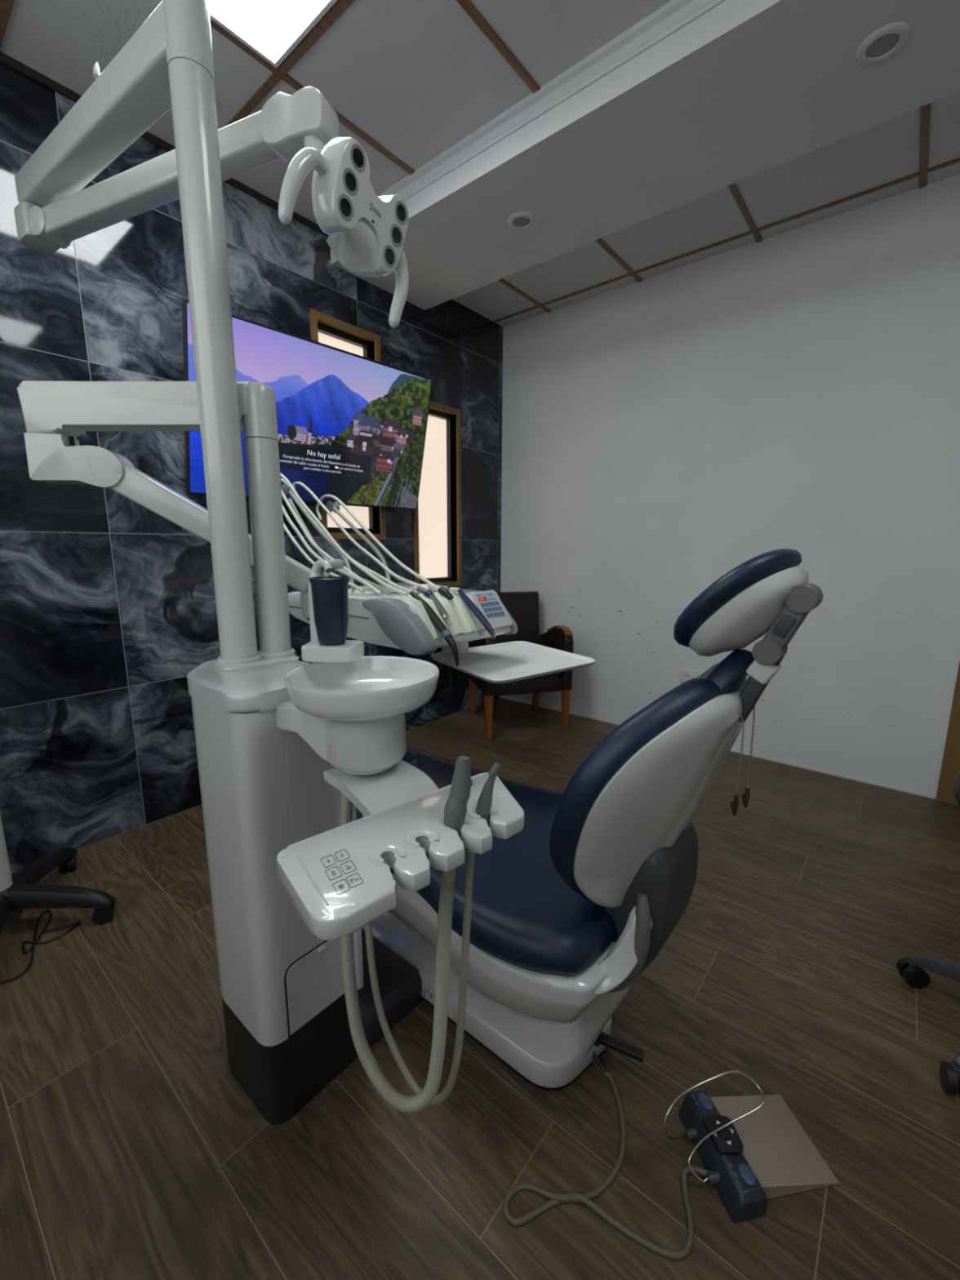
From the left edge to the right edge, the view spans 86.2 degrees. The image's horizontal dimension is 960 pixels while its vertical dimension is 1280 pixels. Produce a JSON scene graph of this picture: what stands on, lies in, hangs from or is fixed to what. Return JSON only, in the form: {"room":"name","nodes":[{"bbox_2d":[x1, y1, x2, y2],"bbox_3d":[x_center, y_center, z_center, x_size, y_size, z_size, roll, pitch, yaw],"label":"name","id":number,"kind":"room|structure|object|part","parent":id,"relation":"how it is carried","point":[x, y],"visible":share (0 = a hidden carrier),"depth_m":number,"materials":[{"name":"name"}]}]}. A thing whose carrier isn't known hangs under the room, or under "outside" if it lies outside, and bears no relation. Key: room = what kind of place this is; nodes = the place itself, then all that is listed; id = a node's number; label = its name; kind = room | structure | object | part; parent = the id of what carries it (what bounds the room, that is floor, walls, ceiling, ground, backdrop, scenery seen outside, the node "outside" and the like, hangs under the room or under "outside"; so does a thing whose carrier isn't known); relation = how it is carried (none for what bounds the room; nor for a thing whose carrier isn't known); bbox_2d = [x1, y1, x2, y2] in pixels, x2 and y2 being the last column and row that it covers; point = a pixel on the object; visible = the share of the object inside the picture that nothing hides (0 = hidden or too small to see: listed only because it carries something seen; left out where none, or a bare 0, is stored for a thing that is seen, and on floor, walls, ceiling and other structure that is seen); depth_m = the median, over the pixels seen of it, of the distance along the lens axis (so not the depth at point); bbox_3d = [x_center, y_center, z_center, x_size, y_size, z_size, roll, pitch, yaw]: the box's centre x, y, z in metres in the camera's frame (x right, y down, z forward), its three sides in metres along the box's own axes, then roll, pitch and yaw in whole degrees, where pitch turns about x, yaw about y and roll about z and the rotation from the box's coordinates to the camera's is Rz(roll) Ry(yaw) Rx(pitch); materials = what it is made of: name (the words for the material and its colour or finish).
{"room":"dental clinic","nodes":[
{"label":"dental clinic","id":0,"kind":"room"},
{"bbox_2d":[0,62,502,873],"bbox_3d":[-1.293,-0.601,2.197,0.200,2.697,4.300,9,13,39],"label":"wall","id":1,"kind":"structure","parent":0,"point":[108,606],"depth_m":1.98,"materials":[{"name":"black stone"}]},
{"bbox_2d":[0,0,14,47],"bbox_3d":[0.282,-1.538,0.123,4.588,0.006,0.026,9,13,39],"label":"trim","id":2,"kind":"structure","parent":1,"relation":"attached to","point":[6,6],"depth_m":1.46,"materials":[{"name":"brown wood"}]},
{"bbox_2d":[0,51,328,236],"bbox_3d":[-1.651,-1.761,1.375,0.012,0.024,2.910,9,13,39],"label":"trim","id":3,"kind":"structure","parent":1,"relation":"attached to","point":[6,60],"depth_m":1.88,"materials":[{"name":"brown"}]},
{"bbox_2d":[182,298,432,510],"bbox_3d":[-0.754,-1.006,2.453,0.233,0.685,1.222,9,14,42],"label":"television","id":4,"kind":"object","parent":1,"relation":"attached to","point":[352,428],"visible":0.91,"depth_m":2.44,"materials":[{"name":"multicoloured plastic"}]},
{"bbox_2d":[309,308,386,539],"bbox_3d":[-0.709,-1.082,2.724,0.097,1.074,0.419,9,13,39],"label":"window","id":5,"kind":"structure","parent":1,"relation":"in","point":[326,329],"depth_m":2.72,"materials":[{"name":"brown wood"}]},
{"bbox_3d":[-0.732,-1.086,2.743,0.010,0.954,0.299,9,13,39],"label":"pane","id":6,"kind":"part","parent":5,"relation":"part of","materials":[{"name":"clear glass"}]},
{"bbox_2d":[413,400,461,586],"bbox_3d":[-0.296,-0.899,3.264,0.097,1.124,0.424,9,13,39],"label":"window","id":7,"kind":"structure","parent":1,"relation":"in","point":[433,525],"depth_m":3.32,"materials":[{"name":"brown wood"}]},
{"bbox_3d":[-0.320,-0.903,3.283,0.010,1.004,0.304,9,13,39],"label":"pane","id":8,"kind":"part","parent":7,"relation":"part of","materials":[{"name":"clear glass"}]},
{"bbox_3d":[-0.312,-0.902,3.277,0.055,1.060,0.360,9,13,39],"label":"sash","id":9,"kind":"part","parent":7,"relation":"part of","materials":[{"name":"black"}]},
{"bbox_2d":[0,697,959,1279],"bbox_3d":[0.513,1.013,1.044,4.800,0.060,4.420,9,13,39],"label":"floor","id":10,"kind":"structure","parent":0,"point":[131,1148],"depth_m":1.10,"materials":[{"name":"brown wood"}]},
{"bbox_2d":[0,909,81,983],"bbox_3d":[-1.286,0.888,1.519,0.134,0.006,0.302,-3,11,-17],"label":"power cable","id":11,"kind":"object","parent":10,"relation":"on","point":[33,942],"visible":1,"depth_m":1.52,"materials":[{"name":"black plastic"}]},
{"bbox_2d":[0,813,115,933],"bbox_3d":[-1.472,0.371,1.447,0.576,1.050,0.549,9,13,39],"label":"chair base","id":12,"kind":"object","parent":10,"relation":"on","point":[20,890],"visible":1,"depth_m":1.57,"materials":[{"name":"black plastic"}]},
{"bbox_3d":[-1.372,0.818,1.420,0.064,0.083,0.290,-6,12,-30],"label":"leg","id":13,"kind":"part","parent":12,"relation":"part of","materials":[{"name":"black plastic"}]},
{"bbox_3d":[-1.472,0.764,1.722,0.064,0.083,0.290,-1,10,-6],"label":"leg","id":14,"kind":"part","parent":12,"relation":"part of","materials":[{"name":"black plastic"}]},
{"bbox_3d":[-1.292,0.790,1.578,0.290,0.083,0.064,-1,10,-6],"label":"leg","id":15,"kind":"part","parent":12,"relation":"part of","materials":[{"name":"black plastic"}]},
{"bbox_2d":[168,57,422,1124],"bbox_3d":[-0.349,-0.030,1.053,0.621,1.984,0.407,9,13,39],"label":"dental unit column","id":16,"kind":"object","parent":10,"relation":"on","point":[263,760],"visible":0.85,"depth_m":0.99,"materials":[{"name":"white plastic"}]},
{"bbox_2d":[13,0,214,253],"label":"mechanical arm","id":17,"kind":"object","parent":16,"relation":"attached to","point":[122,104],"depth_m":1.13,"materials":[{"name":"grey paint"}]},
{"bbox_3d":[-0.841,-1.114,1.124,0.769,0.072,0.075,7,12,33],"label":"arm","id":18,"kind":"part","parent":17,"relation":"part of","materials":[{"name":"grey paint"}]},
{"bbox_3d":[-0.768,-1.065,1.200,0.742,0.096,0.058,4,11,20],"label":"spring arm","id":19,"kind":"part","parent":17,"relation":"part of","materials":[{"name":"grey paint"}]},
{"bbox_2d":[217,86,408,328],"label":"lamp","id":20,"kind":"object","parent":17,"relation":"attached to","point":[301,128],"depth_m":1.01,"materials":[{"name":"grey paint"}]},
{"bbox_3d":[-0.301,-0.788,0.898,0.105,0.132,0.036,-10,14,-43],"label":"handle","id":21,"kind":"part","parent":20,"relation":"part of","materials":[{"name":"white plastic"}]},
{"bbox_2d":[369,202,381,218],"bbox_3d":[-0.201,-0.829,0.989,0.003,0.015,0.031,6,12,30],"label":"print","id":22,"kind":"object","parent":20,"relation":"attached to","point":[375,207],"depth_m":0.99,"materials":[{"name":"grey"}]},
{"bbox_3d":[-0.179,-0.767,1.110,0.044,0.162,0.057,9,13,39],"label":"handle","id":23,"kind":"part","parent":20,"relation":"part of","materials":[{"name":"white plastic"}]},
{"bbox_3d":[-0.499,0.045,1.135,0.140,0.008,0.168,9,13,39],"label":"pole seat","id":24,"kind":"part","parent":16,"relation":"part of","materials":[{"name":"white plastic"}]},
{"bbox_2d":[17,381,517,656],"bbox_3d":[-0.467,-0.247,1.325,0.724,0.655,0.958,9,13,39],"label":"dental instrument delivery unit","id":25,"kind":"object","parent":16,"relation":"attached to","point":[55,413],"visible":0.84,"depth_m":1.11,"materials":[{"name":"grey paint"}]},
{"bbox_3d":[-0.710,-0.486,1.089,0.486,0.103,0.063,0,10,1],"label":"horizontal arm","id":26,"kind":"part","parent":25,"relation":"part of","materials":[{"name":"grey paint"}]},
{"bbox_3d":[-0.620,-0.259,1.198,0.442,0.301,0.056,-2,10,-12],"label":"spring arm","id":27,"kind":"part","parent":25,"relation":"part of","materials":[{"name":"grey paint"}]},
{"bbox_2d":[280,478,452,626],"bbox_3d":[-0.387,-0.291,1.525,0.834,0.423,0.022,9,13,40],"label":"hose","id":28,"kind":"object","parent":25,"relation":"on","point":[428,593],"visible":0.59,"depth_m":1.34,"materials":[{"name":"grey plastic"}]},
{"bbox_3d":[-0.108,-0.087,1.318,0.062,0.060,0.020,9,13,39],"label":"motor","id":29,"kind":"part","parent":28,"relation":"part of","materials":[{"name":"grey plastic"}]},
{"bbox_2d":[280,472,458,666],"bbox_3d":[-0.375,-0.244,1.471,0.852,0.524,0.022,9,13,40],"label":"hose","id":30,"kind":"object","parent":25,"relation":"hanging from","point":[446,633],"visible":0.91,"depth_m":1.34,"materials":[{"name":"grey plastic"}]},
{"bbox_2d":[292,481,453,599],"bbox_3d":[-0.368,-0.325,1.574,0.767,0.361,0.019,9,13,39],"label":"hose","id":31,"kind":"object","parent":25,"relation":"on","point":[441,590],"visible":0.92,"depth_m":1.53,"materials":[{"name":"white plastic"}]},
{"bbox_3d":[-0.243,-0.159,1.551,0.210,0.009,0.200,9,13,39],"label":"lid","id":32,"kind":"part","parent":25,"relation":"part of","materials":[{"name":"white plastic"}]},
{"bbox_2d":[315,494,496,638],"bbox_3d":[-0.263,-0.252,1.564,0.794,0.412,0.019,9,13,39],"label":"hose","id":33,"kind":"object","parent":25,"relation":"in","point":[470,604],"visible":0.9,"depth_m":1.51,"materials":[{"name":"grey"}]},
{"bbox_3d":[0.040,-0.082,1.546,0.182,0.120,0.021,9,13,39],"label":"handle","id":34,"kind":"part","parent":25,"relation":"part of","materials":[{"name":"grey plastic"}]},
{"bbox_2d":[430,640,595,684],"bbox_3d":[0.093,0.059,1.537,0.429,0.016,0.386,-8,13,-37],"label":"tray","id":35,"kind":"object","parent":25,"relation":"attached to","point":[508,662],"visible":0.99,"depth_m":1.51,"materials":[{"name":"white plastic"}]},
{"bbox_3d":[-0.467,0.856,1.190,0.330,0.189,0.216,9,13,39],"label":"kick plate","id":36,"kind":"part","parent":16,"relation":"part of","materials":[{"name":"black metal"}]},
{"bbox_3d":[-0.270,0.156,0.934,0.129,0.092,0.143,9,13,39],"label":"cuspidor arm","id":37,"kind":"part","parent":16,"relation":"part of","materials":[{"name":"white plastic"}]},
{"bbox_3d":[-0.317,0.259,1.000,0.002,0.164,0.122,9,13,39],"label":"service panel","id":38,"kind":"part","parent":16,"relation":"part of","materials":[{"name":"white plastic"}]},
{"bbox_3d":[-0.327,0.702,1.067,0.003,0.151,0.157,9,13,39],"label":"access door","id":39,"kind":"part","parent":16,"relation":"part of","materials":[{"name":"white plastic"}]},
{"bbox_3d":[-0.287,-0.061,0.944,0.071,0.175,0.033,9,13,39],"label":"water spout","id":40,"kind":"part","parent":16,"relation":"part of","materials":[{"name":"white plastic"}]},
{"bbox_2d":[308,576,350,645],"bbox_3d":[-0.268,-0.053,0.921,0.071,0.118,0.071,9,13,39],"label":"cup","id":41,"kind":"object","parent":16,"relation":"on","point":[330,597],"visible":1,"depth_m":0.90,"materials":[{"name":"blue plastic"}]},
{"bbox_2d":[301,640,364,662],"bbox_3d":[-0.267,0.016,0.954,0.100,0.026,0.114,0,10,1],"label":"shelf","id":42,"kind":"object","parent":16,"relation":"attached to","point":[353,650],"depth_m":0.90,"materials":[{"name":"white plastic"}]},
{"bbox_3d":[-0.268,0.437,1.071,0.028,0.660,0.016,9,13,39],"label":"rail","id":43,"kind":"part","parent":16,"relation":"part of","materials":[{"name":"plastic"}]},
{"bbox_2d":[284,656,439,721],"bbox_3d":[-0.197,0.082,0.875,0.254,0.057,0.254,9,13,39],"label":"bowl","id":44,"kind":"object","parent":16,"relation":"attached to","point":[366,688],"visible":0.98,"depth_m":0.86,"materials":[{"name":"white ceramic"}]},
{"bbox_2d":[276,760,524,940],"bbox_3d":[-0.147,0.259,0.768,0.356,0.026,0.395,9,13,39],"label":"console","id":45,"kind":"object","parent":16,"relation":"attached to","point":[340,880],"visible":0.92,"depth_m":0.66,"materials":[{"name":"white plastic"}]},
{"bbox_2d":[320,848,363,894],"bbox_3d":[-0.166,0.276,0.613,0.035,0.001,0.084,-6,12,-29],"label":"print","id":46,"kind":"object","parent":45,"relation":"on","point":[341,869],"depth_m":0.61,"materials":[{"name":"black paint"}]},
{"bbox_3d":[-0.149,0.245,0.845,0.134,0.018,0.241,-8,13,-37],"label":"swing arm","id":47,"kind":"part","parent":45,"relation":"part of","materials":[{"name":"white plastic"}]},
{"bbox_2d":[339,755,472,1113],"bbox_3d":[-0.154,0.441,0.821,0.298,0.585,0.105,9,13,39],"label":"hose","id":48,"kind":"object","parent":45,"relation":"hanging from","point":[455,806],"visible":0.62,"depth_m":0.77,"materials":[{"name":"grey"}]},
{"bbox_2d":[362,761,502,1106],"bbox_3d":[-0.112,0.464,0.854,0.298,0.602,0.083,7,12,34],"label":"hose","id":49,"kind":"object","parent":45,"relation":"hanging from","point":[484,803],"visible":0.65,"depth_m":0.80,"materials":[{"name":"grey"}]},
{"bbox_2d":[466,591,573,740],"bbox_3d":[0.236,0.134,3.333,0.554,0.854,0.517,-3,11,-15],"label":"armchair","id":50,"kind":"object","parent":10,"relation":"on","point":[522,606],"visible":0.47,"depth_m":3.23,"materials":[{"name":"black leather"}]},
{"bbox_3d":[-0.051,0.349,3.528,0.048,0.360,0.070,-3,11,-15],"label":"leg","id":51,"kind":"part","parent":50,"relation":"part of","materials":[{"name":"brown wood"}]},
{"bbox_3d":[0.000,0.113,3.244,0.054,0.366,0.479,-3,11,-15],"label":"arm","id":52,"kind":"part","parent":50,"relation":"part of","materials":[{"name":"wood"}]},
{"bbox_3d":[0.052,0.428,3.096,0.048,0.360,0.048,-3,11,-15],"label":"leg","id":53,"kind":"part","parent":50,"relation":"part of","materials":[{"name":"brown wood"}]},
{"bbox_3d":[0.183,-0.067,3.493,0.450,0.514,0.093,-3,11,-15],"label":"backrest","id":54,"kind":"part","parent":50,"relation":"part of","materials":[{"name":"black leather"}]},
{"bbox_3d":[0.237,0.246,3.346,0.480,0.090,0.460,-3,11,-15],"label":"seat frame","id":55,"kind":"part","parent":50,"relation":"part of","materials":[{"name":"black leather"}]},
{"bbox_3d":[0.403,0.328,3.650,0.048,0.360,0.070,-3,11,-15],"label":"leg","id":56,"kind":"part","parent":50,"relation":"part of","materials":[{"name":"brown wood"}]},
{"bbox_3d":[0.243,0.158,3.311,0.430,0.095,0.440,-3,11,-15],"label":"seat","id":57,"kind":"part","parent":50,"relation":"part of","materials":[{"name":"black leather"}]},
{"bbox_3d":[0.482,0.091,3.373,0.054,0.366,0.479,-3,11,-15],"label":"arm","id":58,"kind":"part","parent":50,"relation":"part of","materials":[{"name":"black leather"}]},
{"bbox_3d":[0.538,0.405,3.227,0.048,0.360,0.048,-3,11,-15],"label":"leg","id":59,"kind":"part","parent":50,"relation":"part of","materials":[{"name":"brown wood"}]},
{"bbox_2d":[355,548,822,1090],"bbox_3d":[-0.081,0.349,1.307,1.503,1.150,0.545,9,13,39],"label":"dental chair","id":60,"kind":"object","parent":10,"relation":"on","point":[569,909],"visible":0.84,"depth_m":0.88,"materials":[{"name":"white plastic"}]},
{"bbox_2d":[421,986,435,998],"bbox_3d":[-0.122,0.902,1.293,0.108,0.024,0.001,9,13,39],"label":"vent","id":61,"kind":"object","parent":60,"relation":"attached to","point":[428,992],"depth_m":1.30,"materials":[{"name":"grey plastic"}]},
{"bbox_2d":[355,745,617,977],"bbox_3d":[-0.063,0.457,1.311,0.974,0.072,0.545,9,13,39],"label":"seat cushion","id":62,"kind":"object","parent":60,"relation":"on","point":[526,921],"depth_m":0.95,"materials":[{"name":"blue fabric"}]},
{"bbox_3d":[0.304,0.901,1.142,0.117,0.036,0.036,5,11,27],"label":"foot lever","id":63,"kind":"part","parent":60,"relation":"part of","materials":[{"name":"black plastic"}]},
{"bbox_3d":[0.207,0.536,0.888,0.192,0.149,0.063,1,10,2],"label":"hinge arm","id":64,"kind":"part","parent":60,"relation":"part of","materials":[{"name":"white plastic"}]},
{"bbox_2d":[549,662,743,901],"bbox_3d":[0.336,0.265,0.941,0.220,0.451,0.494,9,13,39],"label":"backrest cushion","id":65,"kind":"object","parent":60,"relation":"on","point":[623,828],"depth_m":0.79,"materials":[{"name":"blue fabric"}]},
{"bbox_2d":[673,548,801,647],"bbox_3d":[0.411,-0.063,0.819,0.161,0.163,0.232,9,13,39],"label":"cushion","id":66,"kind":"object","parent":60,"relation":"on","point":[758,597],"depth_m":0.73,"materials":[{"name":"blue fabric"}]},
{"bbox_2d":[729,695,755,815],"bbox_3d":[0.412,0.178,0.804,0.075,0.186,0.023,-9,14,-42],"label":"chain","id":67,"kind":"object","parent":60,"relation":"hanging from","point":[745,797],"visible":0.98,"depth_m":0.79,"materials":[{"name":"silver metal"}]},
{"bbox_3d":[0.400,0.160,0.791,0.012,0.146,0.037,2,10,8],"label":"ball chain","id":68,"kind":"part","parent":67,"relation":"part of","materials":[{"name":"silver metal"}]},
{"bbox_3d":[0.425,0.160,0.811,0.039,0.153,0.017,-6,12,-30],"label":"ball chain","id":69,"kind":"part","parent":67,"relation":"part of","materials":[{"name":"silver metal"}]},
{"bbox_3d":[0.425,0.070,0.791,0.066,0.121,0.024,9,13,39],"label":"headrest stem","id":70,"kind":"part","parent":60,"relation":"part of","materials":[{"name":"grey plastic"}]},
{"bbox_2d":[502,1051,839,1259],"bbox_3d":[0.361,0.928,0.984,0.606,0.128,0.323,2,10,9],"label":"foot pedal","id":71,"kind":"object","parent":10,"relation":"on","point":[753,1149],"visible":1,"depth_m":0.96,"materials":[{"name":"grey plastic"}]},
{"bbox_2d":[684,1127,697,1140],"bbox_3d":[0.417,0.970,1.008,0.024,0.017,0.017,-2,10,-9],"label":"socket","id":72,"kind":"object","parent":71,"relation":"attached to","point":[691,1133],"depth_m":1.00,"materials":[{"name":"grey plastic"}]},
{"bbox_2d":[706,1170,719,1185],"bbox_3d":[0.428,0.983,0.938,0.024,0.017,0.017,-2,10,-9],"label":"socket","id":73,"kind":"object","parent":71,"relation":"attached to","point":[713,1177],"depth_m":0.93,"materials":[{"name":"grey plastic"}]},
{"bbox_3d":[0.569,0.972,1.002,0.172,0.035,0.156,-2,10,-9],"label":"tread plate","id":74,"kind":"part","parent":71,"relation":"part of","materials":[{"name":"silver metal"}]},
{"bbox_2d":[896,768,959,1095],"bbox_3d":[1.310,0.642,1.106,0.579,0.652,0.560,9,13,39],"label":"stool","id":75,"kind":"object","parent":10,"relation":"on","point":[911,969],"visible":1,"depth_m":1.30,"materials":[{"name":"grey plastic"}]},
{"bbox_3d":[1.219,0.842,1.264,0.044,0.087,0.245,-5,12,-27],"label":"leg","id":76,"kind":"part","parent":75,"relation":"part of","materials":[{"name":"grey plastic"}]},
{"bbox_3d":[1.291,0.370,1.041,0.492,0.094,0.492,9,13,39],"label":"seat","id":77,"kind":"part","parent":75,"relation":"part of","materials":[{"name":"black leather"}]},
{"bbox_3d":[1.139,0.870,1.106,0.245,0.087,0.044,-2,10,-9],"label":"leg","id":78,"kind":"part","parent":75,"relation":"part of","materials":[{"name":"grey plastic"}]},
{"bbox_2d":[0,0,959,326],"bbox_3d":[0.520,-1.646,0.564,4.800,0.050,4.420,9,13,39],"label":"ceiling","id":79,"kind":"structure","parent":0,"point":[418,77],"depth_m":1.74,"materials":[{"name":"white paint"}]},
{"bbox_2d":[208,0,337,68],"bbox_3d":[-0.603,-1.734,1.210,0.586,0.012,0.586,9,13,39],"label":"recessed light","id":80,"kind":"object","parent":79,"relation":"in","point":[272,29],"visible":1,"depth_m":1.47,"materials":[{"name":"white plastic"}]},
{"bbox_2d":[225,0,354,126],"bbox_3d":[0.665,-1.620,0.578,4.588,0.006,0.026,9,13,39],"label":"trim","id":81,"kind":"structure","parent":79,"relation":"attached to","point":[340,6],"depth_m":1.58,"materials":[{"name":"brown wood"}]},
{"bbox_2d":[209,18,414,174],"bbox_3d":[-1.194,-1.698,0.985,0.026,0.005,2.886,9,13,39],"label":"trim","id":82,"kind":"structure","parent":79,"relation":"attached to","point":[287,78],"depth_m":1.70,"materials":[{"name":"brown wood"}]},
{"bbox_2d":[456,0,540,93],"bbox_3d":[-0.732,-1.629,0.609,0.026,0.005,2.886,9,13,39],"label":"trim","id":83,"kind":"structure","parent":79,"relation":"attached to","point":[469,8],"depth_m":1.54,"materials":[{"name":"brown wood"}]},
{"bbox_2d":[497,278,551,312],"bbox_3d":[0.208,-2.061,3.013,0.026,0.005,0.752,9,13,39],"label":"trim","id":84,"kind":"structure","parent":79,"relation":"attached to","point":[503,281],"depth_m":3.07,"materials":[{"name":"brown wood"}]},
{"bbox_2d":[328,0,725,239],"bbox_3d":[1.033,-1.672,1.035,4.590,0.062,0.024,9,13,39],"label":"trim","id":85,"kind":"structure","parent":79,"relation":"attached to","point":[675,15],"depth_m":1.66,"materials":[{"name":"paint"}]},
{"bbox_2d":[595,238,642,282],"bbox_3d":[0.674,-1.991,2.634,0.026,0.005,0.752,9,13,39],"label":"trim","id":86,"kind":"structure","parent":79,"relation":"attached to","point":[600,241],"depth_m":2.69,"materials":[{"name":"brown wood"}]},
{"bbox_2d":[330,0,959,310],"bbox_3d":[1.247,-1.680,1.290,4.599,0.136,0.638,9,13,39],"label":"soffit","id":87,"kind":"object","parent":79,"relation":"attached to","point":[744,89],"depth_m":1.69,"materials":[{"name":"paint"}]},
{"bbox_2d":[493,157,959,322],"bbox_3d":[1.862,-1.875,2.009,4.599,0.006,0.020,9,13,39],"label":"trim","id":88,"kind":"structure","parent":79,"relation":"attached to","point":[957,160],"depth_m":2.44,"materials":[{"name":"brown wood"}]},
{"bbox_2d":[728,182,762,242],"bbox_3d":[1.143,-1.921,2.251,0.026,0.005,0.752,9,13,39],"label":"trim","id":89,"kind":"structure","parent":79,"relation":"attached to","point":[733,188],"depth_m":2.31,"materials":[{"name":"brown wood"}]},
{"bbox_2d":[919,102,930,188],"bbox_3d":[1.617,-1.850,1.865,0.026,0.005,0.752,9,13,39],"label":"trim","id":90,"kind":"structure","parent":79,"relation":"attached to","point":[925,110],"depth_m":1.91,"materials":[{"name":"brown wood"}]},
{"bbox_2d":[507,211,535,230],"bbox_3d":[0.175,-1.768,2.168,0.120,0.007,0.120,9,13,39],"label":"ceiling speaker","id":91,"kind":"object","parent":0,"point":[522,220],"visible":1,"depth_m":2.16,"materials":[{"name":"paint"}]},
{"bbox_2d":[513,217,529,226],"bbox_3d":[0.175,-1.770,2.168,0.071,0.005,0.071,9,13,39],"label":"grille","id":92,"kind":"object","parent":91,"relation":"attached to","point":[517,221],"depth_m":2.17,"materials":[{"name":"grey metal"}]},
{"bbox_2d":[499,173,959,799],"bbox_3d":[1.888,-0.634,2.429,4.800,2.697,0.120,9,13,39],"label":"wall","id":93,"kind":"structure","parent":0,"point":[665,433],"depth_m":2.63,"materials":[{"name":"white paint"}]},
{"bbox_2d":[679,668,704,682],"bbox_3d":[1.258,0.220,3.024,0.158,0.082,0.013,9,13,39],"label":"wall socket","id":94,"kind":"object","parent":93,"relation":"attached to","point":[686,675],"visible":0.58,"depth_m":3.04,"materials":[{"name":"white plastic"}]},
{"bbox_2d":[498,696,934,799],"bbox_3d":[1.136,0.592,3.198,2.560,0.007,0.006,9,13,39],"label":"baseboard","id":95,"kind":"structure","parent":93,"relation":"attached to","point":[785,763],"depth_m":2.73,"materials":[{"name":"grey paint"}]},
{"bbox_2d":[935,661,959,805],"bbox_3d":[2.161,-0.293,2.169,0.095,2.120,0.018,9,13,39],"label":"trim","id":96,"kind":"structure","parent":93,"relation":"attached to","point":[950,766],"depth_m":2.32,"materials":[{"name":"brown wood"}]},
{"bbox_2d":[855,22,911,64],"bbox_3d":[1.102,-1.628,1.404,0.120,0.007,0.120,9,13,39],"label":"ceiling speaker","id":97,"kind":"object","parent":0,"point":[885,42],"visible":1,"depth_m":1.40,"materials":[{"name":"paint"}]},
{"bbox_2d":[866,33,899,57],"bbox_3d":[1.102,-1.629,1.404,0.071,0.005,0.071,9,13,39],"label":"grille","id":98,"kind":"object","parent":97,"relation":"attached to","point":[881,45],"depth_m":1.40,"materials":[{"name":"grey"}]}
]}

